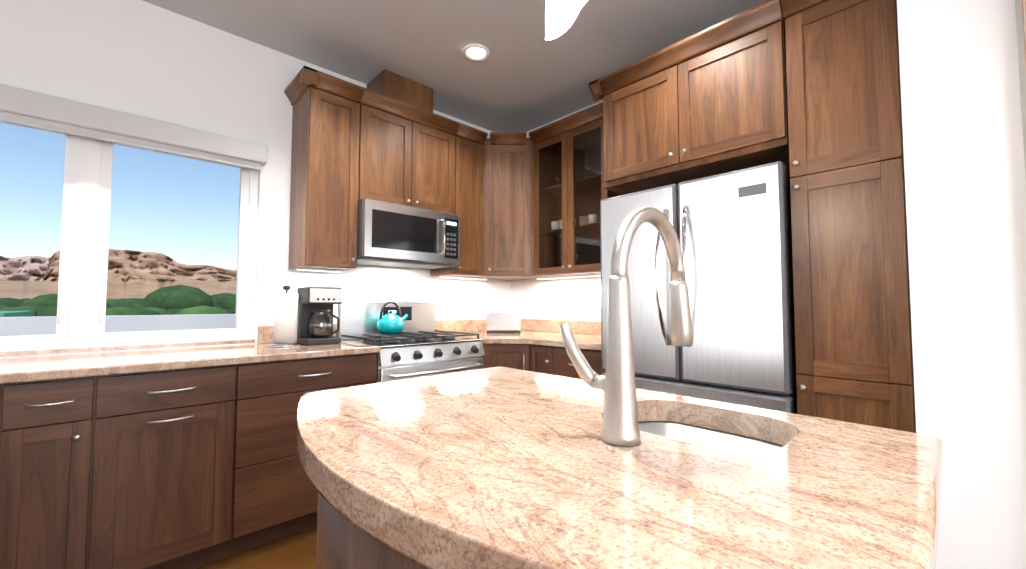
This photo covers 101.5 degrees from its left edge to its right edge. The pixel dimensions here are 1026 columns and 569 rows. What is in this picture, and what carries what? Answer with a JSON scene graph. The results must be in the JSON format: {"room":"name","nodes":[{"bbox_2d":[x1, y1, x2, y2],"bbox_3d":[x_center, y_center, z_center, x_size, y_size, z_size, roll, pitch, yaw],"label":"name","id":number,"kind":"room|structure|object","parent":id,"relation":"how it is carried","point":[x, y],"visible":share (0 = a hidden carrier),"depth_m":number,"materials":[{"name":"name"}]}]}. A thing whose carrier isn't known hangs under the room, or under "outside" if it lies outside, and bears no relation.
{"room":"kitchen","nodes":[
{"label":"kitchen","id":0,"kind":"room"},
{"bbox_2d":[193,526,316,568],"bbox_3d":[0.979,1.198,-0.008,4.200,0.100,7.300,3,-4,-43],"label":"floor","id":1,"kind":"structure","parent":0,"point":[297,550],"depth_m":1.91,"materials":[{"name":"brown wood"}]},
{"bbox_2d":[0,353,376,568],"bbox_3d":[-1.554,0.802,1.968,1.647,0.880,0.665,3,-4,-43],"label":"base cabinet","id":2,"kind":"object","parent":1,"relation":"on","point":[190,468],"depth_m":1.69,"materials":[{"name":"brown wood"}]},
{"bbox_2d":[337,301,484,382],"bbox_3d":[-0.664,0.696,2.784,0.747,1.170,0.704,3,-4,-43],"label":"range","id":3,"kind":"object","parent":1,"relation":"on","point":[417,347],"visible":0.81,"depth_m":2.74,"materials":[{"name":"metal"}]},
{"bbox_2d":[377,301,407,333],"bbox_3d":[-0.828,0.225,2.901,0.224,0.223,0.184,3,-4,-43],"label":"kettle","id":4,"kind":"object","parent":3,"relation":"on","point":[390,323],"visible":1,"depth_m":2.83,"materials":[{"name":"teal metal"}]},
{"bbox_2d":[482,343,529,370],"bbox_3d":[-0.017,0.864,3.261,0.856,0.880,0.907,3,-4,-43],"label":"base cabinet","id":5,"kind":"object","parent":1,"relation":"on","point":[515,356],"depth_m":2.85,"materials":[{"name":"brown wood"}]},
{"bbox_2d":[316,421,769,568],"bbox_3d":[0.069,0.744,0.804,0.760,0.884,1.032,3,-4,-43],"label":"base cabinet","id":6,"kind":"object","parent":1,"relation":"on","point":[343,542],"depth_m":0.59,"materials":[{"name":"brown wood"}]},
{"bbox_2d":[297,366,942,568],"bbox_3d":[0.047,0.277,0.813,0.780,0.046,1.090,3,-4,-43],"label":"countertop","id":7,"kind":"structure","parent":6,"relation":"on","point":[499,467],"depth_m":0.52,"materials":[{"name":"stone"}]},
{"bbox_2d":[560,207,692,446],"bbox_3d":[0.220,0.057,0.772,0.272,0.388,0.139,3,-4,-43],"label":"kitchen faucet","id":8,"kind":"object","parent":7,"relation":"on","point":[617,385],"visible":1,"depth_m":0.67,"materials":[{"name":"silver metal"}]},
{"bbox_2d":[638,421,783,451],"bbox_3d":[0.336,0.397,0.772,0.268,0.194,0.318,3,-4,-43],"label":"sink basin","id":9,"kind":"object","parent":7,"relation":"in","point":[706,437],"visible":0.02,"depth_m":0.87,"materials":[{"name":"metal"}]},
{"bbox_2d":[530,344,557,375],"bbox_3d":[0.401,0.849,2.958,0.668,0.880,0.308,3,-4,-43],"label":"base cabinet","id":10,"kind":"object","parent":1,"relation":"on","point":[553,360],"depth_m":2.76,"materials":[{"name":"brown wood"}]},
{"bbox_2d":[558,347,604,378],"bbox_3d":[0.602,0.840,2.774,0.631,0.880,0.446,3,-4,-43],"label":"base cabinet","id":11,"kind":"object","parent":1,"relation":"on","point":[566,368],"depth_m":2.57,"materials":[{"name":"brown wood"}]},
{"bbox_2d":[600,161,796,413],"bbox_3d":[1.018,0.379,2.233,0.752,1.750,0.910,3,-4,-43],"label":"refrigerator","id":12,"kind":"object","parent":1,"relation":"on","point":[733,230],"visible":0.56,"depth_m":1.91,"materials":[{"name":"grey metal"}]},
{"bbox_2d":[780,0,915,432],"bbox_3d":[1.499,0.008,1.818,0.700,2.452,0.354,3,-4,-43],"label":"pantry cabinet","id":13,"kind":"object","parent":1,"relation":"on","point":[853,331],"visible":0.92,"depth_m":1.62,"materials":[{"name":"brown wood"}]},
{"bbox_2d":[0,0,510,357],"bbox_3d":[-1.484,-0.092,2.647,4.200,2.730,0.150,3,-4,-43],"label":"wall","id":14,"kind":"structure","parent":0,"point":[143,59],"depth_m":2.35,"materials":[{"name":"white paint"}]},
{"bbox_2d":[0,339,254,356],"bbox_3d":[-2.065,0.312,1.996,1.446,0.020,0.034,3,-4,-43],"label":"window sill","id":15,"kind":"structure","parent":14,"relation":"attached to","point":[65,350],"depth_m":2.07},
{"bbox_2d":[0,121,258,351],"bbox_3d":[-2.090,-0.245,2.050,1.450,1.140,0.100,3,-4,-43],"label":"window","id":16,"kind":"structure","parent":14,"relation":"in","point":[83,272],"depth_m":2.06,"materials":[{"name":"white plastic"}]},
{"bbox_2d":[0,84,267,169],"bbox_3d":[-2.040,-0.779,1.994,1.530,0.150,0.073,3,-4,-43],"label":"window shade","id":17,"kind":"object","parent":16,"relation":"attached to","point":[20,106],"visible":0.98,"depth_m":2.06,"materials":[{"name":"grey plastic"}]},
{"bbox_2d":[284,66,363,270],"bbox_3d":[-1.181,-0.661,2.590,0.348,1.122,0.380,3,-4,-43],"label":"upper cabinet","id":18,"kind":"object","parent":14,"relation":"attached to","point":[323,228],"visible":1,"depth_m":2.50,"materials":[{"name":"brown wood"}]},
{"bbox_2d":[296,268,341,271],"bbox_3d":[-1.216,-0.090,2.633,0.270,0.013,0.030,3,-4,-43],"label":"under-cabinet light","id":19,"kind":"object","parent":18,"relation":"attached to","point":[312,269],"visible":1,"depth_m":2.61,"materials":[{"name":"white plastic"}]},
{"bbox_2d":[358,69,459,213],"bbox_3d":[-0.790,-0.974,2.977,0.728,0.924,0.380,3,-4,-43],"label":"upper cabinet","id":20,"kind":"object","parent":14,"relation":"attached to","point":[407,135],"visible":0.9,"depth_m":2.85,"materials":[{"name":"brown wood"}]},
{"bbox_2d":[357,198,459,268],"bbox_3d":[-0.762,-0.325,2.917,0.720,0.373,0.458,3,-4,-43],"label":"microwave","id":21,"kind":"object","parent":20,"relation":"attached to","point":[394,235],"visible":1,"depth_m":2.76,"materials":[{"name":"grey metal"}]},
{"bbox_2d":[430,123,487,276],"bbox_3d":[-0.427,-0.627,3.306,0.270,1.122,0.380,3,-4,-43],"label":"upper cabinet","id":22,"kind":"object","parent":14,"relation":"attached to","point":[469,142],"visible":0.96,"depth_m":3.21,"materials":[{"name":"brown wood"}]},
{"bbox_2d":[439,276,487,279],"bbox_3d":[-0.397,-0.053,3.411,0.470,0.013,0.030,3,-4,-43],"label":"under-cabinet light","id":23,"kind":"object","parent":22,"relation":"attached to","point":[463,277],"visible":1,"depth_m":3.39,"materials":[{"name":"white plastic"}]},
{"bbox_2d":[473,132,542,280],"bbox_3d":[-0.030,-0.616,3.527,0.605,1.122,0.605,3,-4,-43],"label":"upper cabinet","id":24,"kind":"object","parent":14,"relation":"attached to","point":[508,211],"visible":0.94,"depth_m":3.29,"materials":[{"name":"brown wood"}]},
{"bbox_2d":[142,0,765,131],"bbox_3d":[0.979,-1.629,0.126,4.200,0.100,7.300,3,-4,-43],"label":"ceiling","id":25,"kind":"structure","parent":0,"point":[526,76],"depth_m":2.50,"materials":[{"name":"grey paint"}]},
{"bbox_2d":[462,44,489,61],"bbox_3d":[-0.231,-1.453,2.627,0.176,0.012,0.176,3,-4,-43],"label":"recessed light","id":26,"kind":"object","parent":25,"relation":"in","point":[476,52],"visible":0.94,"depth_m":2.63,"materials":[{"name":"white glass"}]},
{"bbox_2d":[545,0,587,39],"bbox_3d":[0.113,-1.033,0.909,0.110,1.014,0.110,3,-4,-43],"label":"ceiling fan","id":27,"kind":"object","parent":25,"relation":"hanging from","point":[560,16],"visible":1,"depth_m":0.91,"materials":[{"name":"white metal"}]},
{"bbox_2d":[511,100,602,320],"bbox_3d":[0.986,-0.075,2.987,0.150,2.730,2.760,3,-4,-43],"label":"wall","id":28,"kind":"structure","parent":0,"point":[561,299],"depth_m":3.51,"materials":[{"name":"white paint"}]},
{"bbox_2d":[529,102,622,276],"bbox_3d":[0.498,-0.635,3.135,0.380,1.122,0.688,3,-4,-43],"label":"upper cabinet","id":29,"kind":"object","parent":28,"relation":"attached to","point":[570,191],"visible":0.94,"depth_m":3.13,"materials":[{"name":"wood"},{"name":"glass"},{"name":"metal"}]},
{"bbox_2d":[536,274,600,279],"bbox_3d":[0.489,-0.062,3.226,0.030,0.013,0.830,3,-4,-43],"label":"under-cabinet light","id":30,"kind":"object","parent":29,"relation":"attached to","point":[591,275],"visible":0.64,"depth_m":3.26,"materials":[{"name":"white plastic"}]},
{"bbox_2d":[589,0,789,194],"bbox_3d":[1.037,-0.883,2.347,0.700,0.622,0.977,3,-4,-43],"label":"upper cabinet","id":31,"kind":"object","parent":28,"relation":"attached to","point":[710,101],"visible":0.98,"depth_m":2.05,"materials":[{"name":"brown wood"}]},
{"bbox_2d":[897,0,1025,568],"bbox_3d":[3.122,-0.209,0.192,0.910,2.730,4.240,3,-4,-43],"label":"wall","id":32,"kind":"structure","parent":0,"point":[964,171],"depth_m":1.31,"materials":[{"name":"white paint"}]},
{"bbox_2d":[1015,0,1025,178],"bbox_3d":[1.766,0.125,0.868,0.095,2.127,0.854,3,-4,-43],"label":"interior door","id":33,"kind":"structure","parent":32,"relation":"in","point":[1020,7],"depth_m":1.24,"materials":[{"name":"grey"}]},
{"bbox_3d":[-1.015,0.697,-0.228,0.665,0.880,4.595,3,-4,-43],"label":"base cabinet","id":34,"kind":"object","parent":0,"visible":0},
{"bbox_2d":[0,324,379,383],"bbox_3d":[-1.547,0.293,2.006,1.622,0.139,0.655,3,-4,-43],"label":"countertop","id":35,"kind":"structure","parent":34,"relation":"on","point":[51,367],"depth_m":1.84,"materials":[{"name":"stone"}]},
{"bbox_2d":[268,285,301,346],"bbox_3d":[-1.276,0.173,2.356,0.170,0.341,0.170,3,-4,-43],"label":"paper towel holder","id":36,"kind":"object","parent":35,"relation":"on","point":[285,318],"visible":1,"depth_m":2.31,"materials":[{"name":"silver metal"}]},
{"bbox_2d":[297,286,341,344],"bbox_3d":[-1.163,0.184,2.513,0.190,0.334,0.228,3,-4,-43],"label":"coffee maker","id":37,"kind":"object","parent":35,"relation":"on","point":[316,315],"visible":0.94,"depth_m":2.47,"materials":[{"name":"black"}]},
{"bbox_2d":[436,319,600,350],"bbox_3d":[0.173,0.344,3.087,0.853,0.139,1.457,3,-4,-43],"label":"countertop","id":38,"kind":"structure","parent":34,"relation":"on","point":[547,332],"depth_m":3.26,"materials":[{"name":"stone"}]},
{"bbox_2d":[485,309,520,332],"bbox_3d":[-0.081,0.301,3.453,0.295,0.190,0.170,0,-3,1],"label":"toaster","id":39,"kind":"object","parent":38,"relation":"on","point":[503,320],"visible":1,"depth_m":3.37,"materials":[{"name":"metal"}]},
{"bbox_3d":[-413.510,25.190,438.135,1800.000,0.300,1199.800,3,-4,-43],"label":"ground","id":40,"kind":"structure","parent":0,"visible":0},
{"bbox_2d":[0,285,235,316],"bbox_3d":[-54.585,3.849,62.606,68.841,6.692,113.008,3,-4,-43],"label":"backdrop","id":41,"kind":"object","parent":40,"relation":"on","point":[177,300],"depth_m":46.31,"materials":[{"name":"green plant"}]},
{"bbox_2d":[0,249,236,298],"bbox_3d":[-137.108,-2.112,351.437,618.540,45.985,171.090,3,-4,-43],"label":"rocky hill","id":42,"kind":"object","parent":40,"relation":"on","point":[134,274],"depth_m":296.80,"materials":[{"name":"beige stone"}]},
{"bbox_2d":[0,256,236,280],"bbox_3d":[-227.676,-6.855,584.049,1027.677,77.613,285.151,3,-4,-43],"label":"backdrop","id":43,"kind":"object","parent":40,"relation":"on","point":[28,268],"depth_m":448.52,"materials":[{"name":"beige stone"}]},
{"label":"outside","id":44,"kind":"structure","parent":0,"visible":0},
{"bbox_2d":[0,314,235,335],"bbox_3d":[-3.033,0.880,2.342,11.500,1.360,1.590,3,-4,-43],"label":"deck","id":45,"kind":"object","parent":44,"point":[36,325],"depth_m":3.24,"materials":[{"name":"grey paint"}]}
]}

